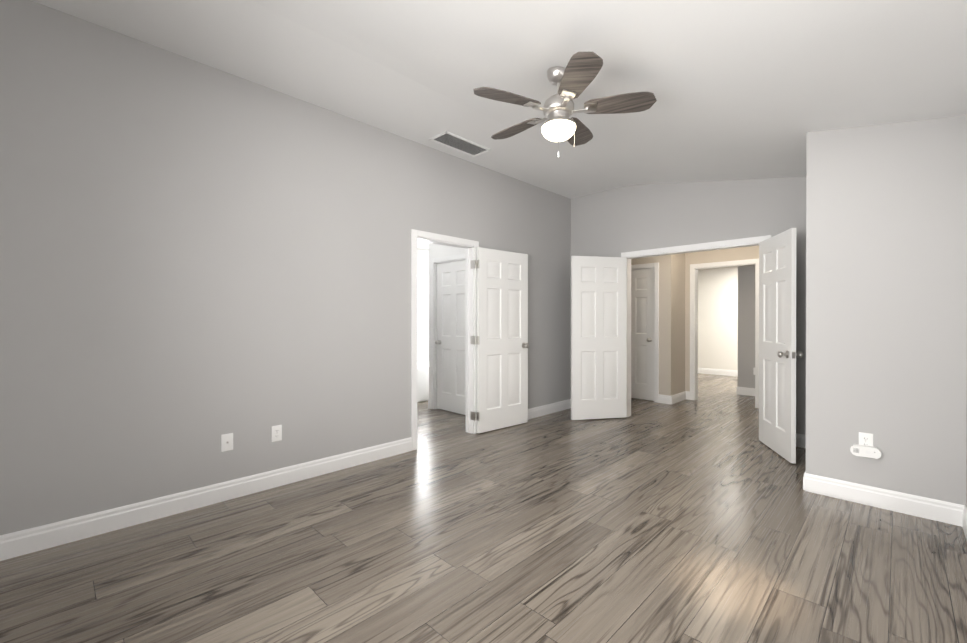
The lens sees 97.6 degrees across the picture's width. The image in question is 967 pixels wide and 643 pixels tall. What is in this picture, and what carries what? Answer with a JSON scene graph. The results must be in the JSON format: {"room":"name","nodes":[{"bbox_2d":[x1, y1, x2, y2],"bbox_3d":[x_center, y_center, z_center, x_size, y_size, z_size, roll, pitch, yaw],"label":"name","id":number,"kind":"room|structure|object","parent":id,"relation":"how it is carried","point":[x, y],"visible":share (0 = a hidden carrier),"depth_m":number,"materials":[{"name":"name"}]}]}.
{"room":"empty bedroom","nodes":[
{"label":"empty bedroom","id":0,"kind":"room"},
{"bbox_2d":[0,0,570,534],"bbox_3d":[-0.857,-0.443,3.859,0.120,3.300,6.010,0,0,45],"label":"wall","id":1,"kind":"structure","parent":0,"point":[198,260],"depth_m":2.75,"materials":[{"name":"grey paint"}]},
{"bbox_2d":[0,437,411,560],"bbox_3d":[-1.741,1.148,2.869,0.015,0.125,3.050,0,0,45],"label":"baseboard","id":2,"kind":"structure","parent":1,"relation":"attached to","point":[27,541],"depth_m":2.66,"materials":[{"name":"white wood"}]},
{"bbox_2d":[221,433,232,451],"bbox_3d":[-1.736,0.821,2.870,0.019,0.116,0.072,0,0,45],"label":"outlet","id":3,"kind":"object","parent":1,"relation":"attached to","point":[226,442],"visible":1,"depth_m":2.87,"materials":[{"name":"white plastic"}]},
{"bbox_2d":[271,425,281,441],"bbox_3d":[-1.516,0.820,3.102,0.008,0.116,0.072,0,0,45],"label":"outlet","id":4,"kind":"object","parent":1,"relation":"attached to","point":[276,432],"visible":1,"depth_m":3.10,"materials":[{"name":"white plastic"}]},
{"bbox_2d":[411,229,478,450],"bbox_3d":[-0.406,0.171,4.309,0.165,2.070,0.880,0,0,45],"label":"door frame","id":5,"kind":"structure","parent":1,"relation":"attached to","point":[471,329],"depth_m":4.53,"materials":[{"name":"white painted wood"}]},
{"bbox_2d":[477,247,528,432],"bbox_3d":[0.240,0.200,4.744,0.182,1.985,0.767,0,0,45],"label":"bathroom door","id":6,"kind":"structure","parent":1,"relation":"in","point":[502,339],"depth_m":4.72,"materials":[{"name":"painted wood"},{"name":"nickel"}]},
{"bbox_2d":[528,399,570,419],"bbox_3d":[0.581,1.140,5.228,0.015,0.125,1.810,0,0,45],"label":"baseboard","id":7,"kind":"structure","parent":1,"relation":"attached to","point":[543,410],"depth_m":5.49,"materials":[{"name":"white wood"}]},
{"bbox_2d":[417,248,428,360],"bbox_3d":[-1.879,-0.102,6.528,0.120,2.600,3.700,0,0,45],"label":"wall","id":8,"kind":"structure","parent":0,"point":[422,266],"depth_m":7.30,"materials":[{"name":"white paint"}]},
{"bbox_2d":[417,272,428,343],"bbox_3d":[-1.119,-0.234,7.183,0.045,1.220,1.320,0,0,45],"label":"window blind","id":9,"kind":"object","parent":8,"relation":"attached to","point":[422,307],"visible":0.21,"depth_m":7.26,"materials":[{"name":"white"}]},
{"bbox_2d":[417,241,428,249],"bbox_3d":[-1.030,-1.319,5.619,2.600,0.160,3.800,0,0,45],"label":"ceiling","id":10,"kind":"structure","parent":0,"point":[422,245],"depth_m":6.92,"materials":[{"name":"white paint"}]},
{"bbox_2d":[429,243,465,398],"bbox_3d":[-0.423,-0.019,5.602,0.835,2.440,0.100,0,0,45],"label":"wall","id":11,"kind":"structure","parent":0,"point":[431,250],"depth_m":5.80,"materials":[{"name":"white paint"}]},
{"bbox_2d":[431,253,465,408],"bbox_3d":[-0.386,0.172,5.555,0.835,2.060,0.115,0,0,45],"label":"door frame","id":12,"kind":"structure","parent":11,"relation":"attached to","point":[439,260],"depth_m":5.78,"materials":[{"name":"white wood"}]},
{"bbox_2d":[435,260,465,414],"bbox_3d":[-0.381,0.202,5.554,0.697,1.975,0.183,0,0,45],"label":"bathroom door","id":13,"kind":"structure","parent":11,"relation":"in","point":[450,341],"depth_m":5.57,"materials":[{"name":"painted wood"},{"name":"nickel"}]},
{"bbox_2d":[0,373,966,642],"bbox_3d":[1.531,1.252,5.493,7.400,0.100,12.200,0,0,45],"label":"floor","id":14,"kind":"structure","parent":0,"point":[704,517],"depth_m":2.18,"materials":[{"name":"brown wood"}]},
{"bbox_2d":[417,361,428,401],"bbox_3d":[-0.811,0.935,6.947,0.780,0.524,1.350,0,0,45],"label":"bathtub","id":15,"kind":"object","parent":14,"relation":"on","point":[422,381],"visible":0.02,"depth_m":6.32,"materials":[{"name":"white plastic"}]},
{"bbox_2d":[31,0,966,198],"bbox_3d":[0.417,-1.669,2.497,4.200,1.037,6.020,0,0,45],"label":"ceiling","id":16,"kind":"structure","parent":0,"point":[748,89],"depth_m":2.48,"materials":[{"name":"grey paint"}]},
{"bbox_2d":[429,131,490,156],"bbox_3d":[-0.215,-1.688,4.044,0.245,0.011,0.580,0,0,45],"label":"ceiling vent","id":17,"kind":"object","parent":16,"relation":"in","point":[457,143],"visible":0.98,"depth_m":4.03,"materials":[{"name":"white metal"}]},
{"bbox_2d":[473,51,656,157],"bbox_3d":[0.436,-1.250,2.619,1.046,0.572,1.073,0,0,45],"label":"fan","id":18,"kind":"object","parent":16,"relation":"hanging from","point":[574,78],"visible":1,"depth_m":2.50,"materials":[{"name":"brown wood"}]},
{"bbox_2d":[631,254,673,395],"bbox_3d":[2.407,-0.102,6.492,0.960,2.600,0.100,0,0,45],"label":"wall","id":19,"kind":"structure","parent":0,"point":[666,324],"depth_m":6.18,"materials":[{"name":"beige paint"}]},
{"bbox_2d":[631,268,653,400],"bbox_3d":[2.316,0.193,6.575,0.707,1.985,0.183,0,0,45],"label":"closet door","id":20,"kind":"structure","parent":19,"relation":"in","point":[642,333],"depth_m":6.45,"materials":[{"name":"white wood"}]},
{"bbox_2d":[631,258,758,407],"bbox_3d":[2.949,0.164,6.374,2.020,2.070,0.720,0,0,45],"label":"door frame","id":21,"kind":"structure","parent":19,"relation":"attached to","point":[694,268],"depth_m":6.27,"materials":[{"name":"white wood"}]},
{"bbox_2d":[674,253,684,394],"bbox_3d":[2.913,-0.102,6.394,0.100,2.600,0.470,0,0,45],"label":"wall","id":22,"kind":"structure","parent":0,"point":[679,323],"depth_m":6.35,"materials":[{"name":"beige paint"}]},
{"bbox_2d":[670,391,688,403],"bbox_3d":[2.923,1.136,6.309,0.040,0.125,0.585,0,0,45],"label":"baseboard","id":23,"kind":"structure","parent":22,"relation":"attached to","point":[673,399],"depth_m":6.32,"materials":[{"name":"white wood"}]},
{"bbox_2d":[571,177,805,434],"bbox_3d":[2.200,-0.447,4.983,2.900,3.300,0.120,0,0,45],"label":"wall","id":24,"kind":"structure","parent":0,"point":[664,215],"depth_m":4.71,"materials":[{"name":"grey paint"}]},
{"bbox_2d":[571,256,626,419],"bbox_3d":[1.424,0.198,5.196,0.731,1.985,0.045,0,0,-12],"label":"entry door","id":25,"kind":"structure","parent":24,"relation":"in","point":[598,337],"depth_m":5.18,"materials":[{"name":"white wood"}]},
{"bbox_2d":[621,235,770,416],"bbox_3d":[2.353,0.169,4.835,1.590,2.070,0.150,0,0,45],"label":"door frame","id":26,"kind":"structure","parent":24,"relation":"attached to","point":[724,244],"depth_m":5.02,"materials":[{"name":"white wood"}]},
{"bbox_2d":[759,228,802,463],"bbox_3d":[2.720,0.203,3.904,0.426,1.985,0.653,0,0,45],"label":"entry door","id":27,"kind":"structure","parent":24,"relation":"in","point":[778,354],"depth_m":3.82,"materials":[{"name":"painted wood"},{"name":"nickel"}]},
{"bbox_2d":[796,433,805,447],"bbox_3d":[3.022,1.144,4.085,0.420,0.125,0.015,0,0,45],"label":"baseboard","id":28,"kind":"structure","parent":24,"relation":"attached to","point":[800,438],"depth_m":4.06,"materials":[{"name":"white"}]},
{"bbox_2d":[698,266,737,370],"bbox_3d":[6.073,-0.110,8.679,5.000,2.600,0.120,0,0,45],"label":"wall","id":29,"kind":"structure","parent":0,"point":[717,318],"depth_m":9.42,"materials":[{"name":"beige paint"}]},
{"bbox_2d":[698,368,737,375],"bbox_3d":[6.026,1.128,8.635,5.000,0.125,0.015,0,0,45],"label":"baseboard","id":30,"kind":"structure","parent":29,"relation":"attached to","point":[700,370],"depth_m":9.42,"materials":[{"name":"white wood"}]},
{"bbox_2d":[685,245,758,390],"bbox_3d":[3.851,-0.100,5.885,2.150,2.600,0.120,0,0,45],"label":"wall","id":31,"kind":"structure","parent":0,"point":[734,254],"depth_m":6.41,"materials":[{"name":"beige paint"}]},
{"bbox_2d":[738,265,754,387],"bbox_3d":[4.662,-0.102,6.560,1.240,2.600,0.120,0,0,45],"label":"wall","id":32,"kind":"structure","parent":0,"point":[746,322],"depth_m":6.87,"materials":[{"name":"grey paint"}]},
{"bbox_2d":[737,386,754,395],"bbox_3d":[4.609,1.136,6.522,1.255,0.125,0.015,0,0,45],"label":"baseboard","id":33,"kind":"structure","parent":32,"relation":"attached to","point":[745,391],"depth_m":6.86,"materials":[{"name":"white wood"}]},
{"bbox_2d":[806,115,966,505],"bbox_3d":[3.105,-0.440,3.209,0.880,3.300,1.380,0,0,45],"label":"wall","id":34,"kind":"structure","parent":0,"point":[886,285],"depth_m":2.72,"materials":[{"name":"grey paint"}]},
{"bbox_2d":[859,432,872,446],"bbox_3d":[2.533,0.796,2.803,0.072,0.116,0.008,0,0,45],"label":"outlet","id":35,"kind":"object","parent":34,"relation":"attached to","point":[865,439],"visible":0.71,"depth_m":2.80,"materials":[{"name":"white plastic"}]},
{"bbox_2d":[850,444,881,458],"bbox_3d":[2.517,0.856,2.787,0.152,0.072,0.036,0,0,45],"label":"detector","id":36,"kind":"object","parent":35,"relation":"attached to","point":[866,451],"visible":0.98,"depth_m":2.77,"materials":[{"name":"white plastic"}]},
{"bbox_2d":[804,471,955,524],"bbox_3d":[2.566,1.149,2.767,0.720,0.125,0.015,0,0,45],"label":"baseboard","id":37,"kind":"structure","parent":34,"relation":"attached to","point":[928,508],"depth_m":2.74,"materials":[{"name":"white wood"}]},
{"bbox_2d":[966,405,966,506],"bbox_3d":[1.268,-0.432,0.800,0.120,3.300,4.630,0,0,45],"label":"wall","id":38,"kind":"structure","parent":0,"point":[966,455],"depth_m":2.49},
{"bbox_2d":[956,504,966,539],"bbox_3d":[1.262,1.155,0.896,0.015,0.125,4.510,0,0,45],"label":"baseboard","id":39,"kind":"structure","parent":38,"relation":"attached to","point":[961,510],"depth_m":2.50,"materials":[{"name":"white wood"}]}
]}

